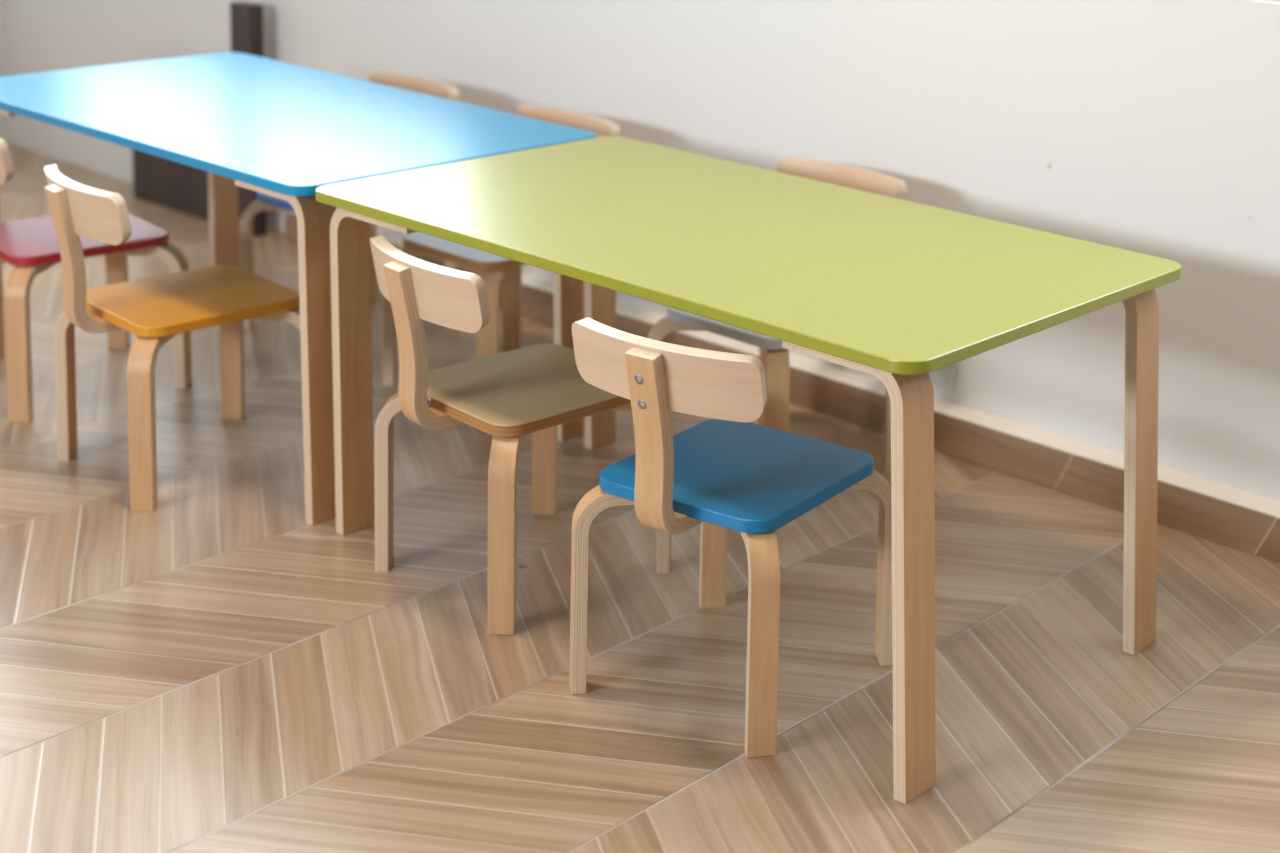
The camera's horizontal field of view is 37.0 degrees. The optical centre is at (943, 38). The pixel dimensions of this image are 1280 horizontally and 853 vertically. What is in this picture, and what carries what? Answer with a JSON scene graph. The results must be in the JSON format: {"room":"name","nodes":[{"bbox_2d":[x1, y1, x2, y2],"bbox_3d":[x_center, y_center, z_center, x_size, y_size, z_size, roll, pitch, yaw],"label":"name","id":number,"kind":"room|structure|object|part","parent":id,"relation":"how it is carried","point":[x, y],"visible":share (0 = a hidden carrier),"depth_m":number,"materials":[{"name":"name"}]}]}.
{"room":"kindergarten classroom","nodes":[
{"label":"kindergarten classroom","id":0,"kind":"room"},
{"bbox_2d":[0,28,4,140],"bbox_3d":[-4.553,-0.796,3.269,0.150,2.750,5.600,9,11,37],"label":"wall","id":1,"kind":"structure","parent":0,"point":[1,115],"depth_m":5.60,"materials":[{"name":"paint"}]},
{"bbox_2d":[0,143,1279,852],"bbox_3d":[-1.614,1.039,1.260,7.650,0.060,5.750,9,11,37],"label":"floor","id":2,"kind":"structure","parent":0,"point":[216,668],"depth_m":2.58,"materials":[{"name":"brown wood"}]},
{"bbox_2d":[0,138,191,421],"bbox_3d":[-1.676,0.406,3.531,0.337,0.520,0.385,10,12,43],"label":"chair","id":3,"kind":"object","parent":2,"relation":"on","point":[31,245],"visible":0.7,"depth_m":3.44,"materials":[{"name":"brown wood"}]},
{"bbox_3d":[-1.770,0.203,3.393,0.298,0.085,0.057,10,12,43],"label":"backrest","id":4,"kind":"part","parent":3,"relation":"part of","materials":[{"name":"brown wood"}]},
{"bbox_3d":[-1.661,0.543,3.419,0.037,0.279,0.145,2,8,-1],"label":"leg","id":5,"kind":"part","parent":3,"relation":"part of","materials":[{"name":"brown wood"}]},
{"bbox_3d":[-1.658,0.374,3.543,0.281,0.018,0.286,10,12,43],"label":"seat","id":6,"kind":"part","parent":3,"relation":"part of","materials":[{"name":"red paint"}]},
{"bbox_3d":[-1.666,0.500,3.711,0.037,0.279,0.145,2,8,-1],"label":"leg","id":7,"kind":"part","parent":3,"relation":"part of","materials":[{"name":"brown wood"}]},
{"bbox_3d":[-1.516,0.527,3.568,0.128,0.279,0.128,10,12,43],"label":"leg","id":8,"kind":"part","parent":3,"relation":"part of","materials":[{"name":"brown wood"}]},
{"bbox_2d":[44,164,299,511],"bbox_3d":[-1.301,0.475,3.166,0.337,0.520,0.385,10,11,42],"label":"chair","id":9,"kind":"object","parent":2,"relation":"on","point":[155,309],"visible":0.91,"depth_m":3.08,"materials":[{"name":"brown wood"}]},
{"bbox_3d":[-1.437,0.585,3.195,0.145,0.279,0.037,2,8,-2],"label":"leg","id":10,"kind":"part","parent":9,"relation":"part of","materials":[{"name":"brown wood"}]},
{"bbox_3d":[-1.404,0.270,3.037,0.057,0.085,0.298,-6,12,-45],"label":"backrest","id":11,"kind":"part","parent":9,"relation":"part of","materials":[{"name":"brown wood"}]},
{"bbox_3d":[-1.285,0.612,3.055,0.037,0.279,0.145,2,8,-2],"label":"leg","id":12,"kind":"part","parent":9,"relation":"part of","materials":[{"name":"brown wood"}]},
{"bbox_3d":[-1.282,0.444,3.177,0.281,0.018,0.286,9,11,40],"label":"seat","id":13,"kind":"part","parent":9,"relation":"part of","materials":[{"name":"orange paint"}]},
{"bbox_3d":[-1.294,0.568,3.347,0.037,0.279,0.145,2,8,-2],"label":"leg","id":14,"kind":"part","parent":9,"relation":"part of","materials":[{"name":"brown wood"}]},
{"bbox_3d":[-1.142,0.595,3.206,0.145,0.279,0.037,2,8,-2],"label":"leg","id":15,"kind":"part","parent":9,"relation":"part of","materials":[{"name":"brown wood"}]},
{"bbox_2d":[132,1,266,236],"bbox_3d":[-1.915,0.170,4.829,0.587,0.582,0.082,9,11,37],"label":"base cabinet","id":16,"kind":"object","parent":2,"relation":"on","point":[176,186],"visible":0.36,"depth_m":4.81,"materials":[{"name":"brown wood"}]},
{"bbox_3d":[-1.731,0.202,4.660,0.086,0.582,0.040,9,11,37],"label":"post","id":17,"kind":"part","parent":16,"relation":"part of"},
{"bbox_2d":[0,52,595,524],"bbox_3d":[-1.277,0.404,3.512,1.190,0.556,0.622,9,11,37],"label":"table","id":18,"kind":"object","parent":2,"relation":"on","point":[281,130],"visible":0.73,"depth_m":3.34,"materials":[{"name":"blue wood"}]},
{"bbox_3d":[-1.808,0.379,3.602,0.195,0.539,0.059,9,11,37],"label":"leg","id":19,"kind":"part","parent":18,"relation":"part of","materials":[{"name":"brown wood"}]},
{"bbox_3d":[-1.493,0.331,4.001,0.195,0.539,0.059,9,11,37],"label":"leg","id":20,"kind":"part","parent":18,"relation":"part of","materials":[{"name":"brown wood"}]},
{"bbox_3d":[-1.057,0.495,3.022,0.207,0.539,0.059,9,11,37],"label":"leg","id":21,"kind":"part","parent":18,"relation":"part of","materials":[{"name":"brown wood"}]},
{"bbox_3d":[-0.741,0.447,3.421,0.207,0.539,0.059,9,11,37],"label":"leg","id":22,"kind":"part","parent":18,"relation":"part of","materials":[{"name":"brown wood"}]},
{"bbox_2d":[239,72,458,329],"bbox_3d":[-1.238,0.359,3.960,0.337,0.520,0.385,9,11,37],"label":"chair","id":23,"kind":"object","parent":2,"relation":"on","point":[264,202],"visible":0.2,"depth_m":3.95,"materials":[{"name":"brown wood"}]},
{"bbox_3d":[-1.404,0.475,3.941,0.145,0.279,0.037,1,9,-7],"label":"leg","id":24,"kind":"part","parent":23,"relation":"part of","materials":[{"name":"brown wood"}]},
{"bbox_3d":[-1.252,0.331,3.937,0.281,0.018,0.286,9,11,37],"label":"seat","id":25,"kind":"part","parent":23,"relation":"part of","materials":[{"name":"blue paint"}]},
{"bbox_3d":[-1.275,0.456,4.104,0.037,0.279,0.145,1,9,-7],"label":"leg","id":26,"kind":"part","parent":23,"relation":"part of","materials":[{"name":"brown wood"}]},
{"bbox_3d":[-1.139,0.130,4.043,0.298,0.085,0.057,9,11,37],"label":"backrest","id":27,"kind":"part","parent":23,"relation":"part of","materials":[{"name":"brown wood"}]},
{"bbox_3d":[-1.111,0.481,3.977,0.145,0.279,0.037,1,9,-7],"label":"leg","id":28,"kind":"part","parent":23,"relation":"part of","materials":[{"name":"brown wood"}]},
{"bbox_2d":[383,105,619,386],"bbox_3d":[-0.845,0.421,3.650,0.337,0.520,0.385,9,11,37],"label":"chair","id":29,"kind":"object","parent":2,"relation":"on","point":[492,267],"visible":0.27,"depth_m":3.61,"materials":[{"name":"brown wood"}]},
{"bbox_3d":[-1.010,0.537,3.630,0.145,0.279,0.037,1,9,-7],"label":"leg","id":30,"kind":"part","parent":29,"relation":"part of","materials":[{"name":"brown wood"}]},
{"bbox_3d":[-0.858,0.393,3.627,0.281,0.018,0.286,9,11,37],"label":"seat","id":31,"kind":"part","parent":29,"relation":"part of","materials":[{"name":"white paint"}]},
{"bbox_3d":[-0.846,0.562,3.503,0.037,0.279,0.145,1,9,-7],"label":"leg","id":32,"kind":"part","parent":29,"relation":"part of","materials":[{"name":"brown wood"}]},
{"bbox_3d":[-0.881,0.518,3.793,0.037,0.279,0.145,1,9,-7],"label":"leg","id":33,"kind":"part","parent":29,"relation":"part of","materials":[{"name":"brown wood"}]},
{"bbox_3d":[-0.745,0.192,3.733,0.298,0.085,0.057,9,11,37],"label":"backrest","id":34,"kind":"part","parent":29,"relation":"part of","materials":[{"name":"brown wood"}]},
{"bbox_2d":[370,235,672,634],"bbox_3d":[-0.645,0.556,2.797,0.337,0.520,0.386,9,11,40],"label":"chair","id":35,"kind":"object","parent":2,"relation":"on","point":[508,396],"visible":0.92,"depth_m":2.69,"materials":[{"name":"brown wood"}]},
{"bbox_3d":[-0.781,0.666,2.822,0.145,0.279,0.037,2,9,-4],"label":"leg","id":36,"kind":"part","parent":35,"relation":"part of","materials":[{"name":"brown wood"}]},
{"bbox_3d":[-0.747,0.351,2.667,0.057,0.085,0.298,-6,12,-45],"label":"backrest","id":37,"kind":"part","parent":35,"relation":"part of","materials":[{"name":"brown wood"}]},
{"bbox_3d":[-0.623,0.693,2.687,0.037,0.279,0.145,2,9,-4],"label":"leg","id":38,"kind":"part","parent":35,"relation":"part of","materials":[{"name":"brown wood"}]},
{"bbox_3d":[-0.623,0.524,2.807,0.281,0.018,0.286,10,11,41],"label":"seat","id":39,"kind":"part","parent":35,"relation":"part of","materials":[{"name":"brown wood"}]},
{"bbox_3d":[-0.643,0.648,2.978,0.037,0.279,0.145,2,9,-4],"label":"leg","id":40,"kind":"part","parent":35,"relation":"part of","materials":[{"name":"brown wood"}]},
{"bbox_3d":[-0.486,0.675,2.843,0.145,0.279,0.037,2,9,-4],"label":"leg","id":41,"kind":"part","parent":35,"relation":"part of","materials":[{"name":"brown wood"}]},
{"bbox_2d":[569,317,892,757],"bbox_3d":[-0.287,0.613,2.494,0.337,0.518,0.385,7,10,29],"label":"chair","id":42,"kind":"object","parent":2,"relation":"on","point":[725,471],"visible":0.98,"depth_m":2.38,"materials":[{"name":"blue paint"}]},
{"bbox_3d":[-0.422,0.729,2.493,0.145,0.279,0.037,0,9,-15],"label":"leg","id":43,"kind":"part","parent":42,"relation":"part of","materials":[{"name":"brown wood"}]},
{"bbox_3d":[-0.352,0.416,2.335,0.298,0.085,0.057,7,10,29],"label":"backrest","id":44,"kind":"part","parent":42,"relation":"part of","materials":[{"name":"brown wood"}]},
{"bbox_3d":[-0.319,0.707,2.673,0.037,0.279,0.145,0,9,-15],"label":"leg","id":45,"kind":"part","parent":42,"relation":"part of","materials":[{"name":"brown wood"}]},
{"bbox_3d":[-0.274,0.582,2.510,0.281,0.018,0.286,7,10,29],"label":"seat","id":46,"kind":"part","parent":42,"relation":"part of","materials":[{"name":"blue paint"}]},
{"bbox_3d":[-0.241,0.752,2.391,0.037,0.279,0.145,0,9,-15],"label":"leg","id":47,"kind":"part","parent":42,"relation":"part of","materials":[{"name":"brown wood"}]},
{"bbox_3d":[-0.137,0.729,2.571,0.145,0.279,0.037,0,9,-15],"label":"leg","id":48,"kind":"part","parent":42,"relation":"part of","materials":[{"name":"brown wood"}]},
{"bbox_2d":[315,136,1181,803],"bbox_3d":[-0.326,0.549,2.790,1.200,0.557,0.622,9,11,37],"label":"table","id":49,"kind":"object","parent":2,"relation":"on","point":[898,292],"visible":0.98,"depth_m":2.63,"materials":[{"name":"green paint"}]},
{"bbox_3d":[-0.861,0.523,2.883,0.195,0.539,0.059,9,11,37],"label":"leg","id":50,"kind":"part","parent":49,"relation":"part of","materials":[{"name":"brown wood"}]},
{"bbox_3d":[-0.546,0.475,3.282,0.195,0.539,0.059,9,11,37],"label":"leg","id":51,"kind":"part","parent":49,"relation":"part of","materials":[{"name":"brown wood"}]},
{"bbox_3d":[-0.104,0.640,2.298,0.221,0.540,0.059,9,11,37],"label":"leg","id":52,"kind":"part","parent":49,"relation":"part of","materials":[{"name":"brown wood"}]},
{"bbox_3d":[0.212,0.592,2.697,0.221,0.540,0.059,9,11,37],"label":"leg","id":53,"kind":"part","parent":49,"relation":"part of","materials":[{"name":"brown wood"}]},
{"bbox_2d":[647,157,906,472],"bbox_3d":[-0.278,0.501,3.259,0.337,0.520,0.385,9,11,37],"label":"chair","id":54,"kind":"object","parent":2,"relation":"on","point":[774,358],"visible":0.25,"depth_m":3.20,"materials":[{"name":"brown wood"}]},
{"bbox_3d":[-0.444,0.617,3.239,0.145,0.279,0.037,1,9,-7],"label":"leg","id":55,"kind":"part","parent":54,"relation":"part of","materials":[{"name":"brown wood"}]},
{"bbox_3d":[-0.292,0.473,3.236,0.281,0.018,0.286,9,11,37],"label":"seat","id":56,"kind":"part","parent":54,"relation":"part of","materials":[{"name":"white paint"}]},
{"bbox_3d":[-0.315,0.598,3.402,0.037,0.279,0.145,1,9,-7],"label":"leg","id":57,"kind":"part","parent":54,"relation":"part of","materials":[{"name":"brown wood"}]},
{"bbox_3d":[-0.280,0.642,3.112,0.037,0.279,0.145,1,9,-7],"label":"leg","id":58,"kind":"part","parent":54,"relation":"part of","materials":[{"name":"brown wood"}]},
{"bbox_3d":[-0.179,0.272,3.342,0.298,0.085,0.057,9,11,37],"label":"backrest","id":59,"kind":"part","parent":54,"relation":"part of","materials":[{"name":"brown wood"}]},
{"bbox_3d":[-0.151,0.623,3.276,0.145,0.279,0.037,1,9,-7],"label":"leg","id":60,"kind":"part","parent":54,"relation":"part of","materials":[{"name":"brown wood"}]},
{"bbox_2d":[0,0,1279,500],"bbox_3d":[0.169,-0.610,3.240,7.650,2.750,0.150,9,11,37],"label":"wall","id":61,"kind":"structure","parent":0,"point":[1149,127],"depth_m":3.33,"materials":[{"name":"paint"}]},
{"bbox_2d":[284,211,1279,562],"bbox_3d":[0.719,0.823,2.853,5.970,0.074,0.040,9,11,37],"label":"baseboard","id":62,"kind":"structure","parent":61,"relation":"attached to","point":[1230,524],"depth_m":3.29,"materials":[{"name":"brown wood"}]},
{"bbox_2d":[289,211,1279,517],"bbox_3d":[0.721,0.781,2.848,5.970,0.010,0.038,9,11,37],"label":"trim","id":63,"kind":"structure","parent":61,"relation":"attached to","point":[1243,498],"depth_m":3.34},
{"bbox_2d":[929,363,955,386],"bbox_3d":[-0.008,0.596,3.421,0.072,0.072,0.008,9,11,37],"label":"wall socket","id":64,"kind":"object","parent":61,"relation":"attached to","point":[945,375],"visible":0.3,"depth_m":3.41,"materials":[{"name":"white plastic"}]}
]}

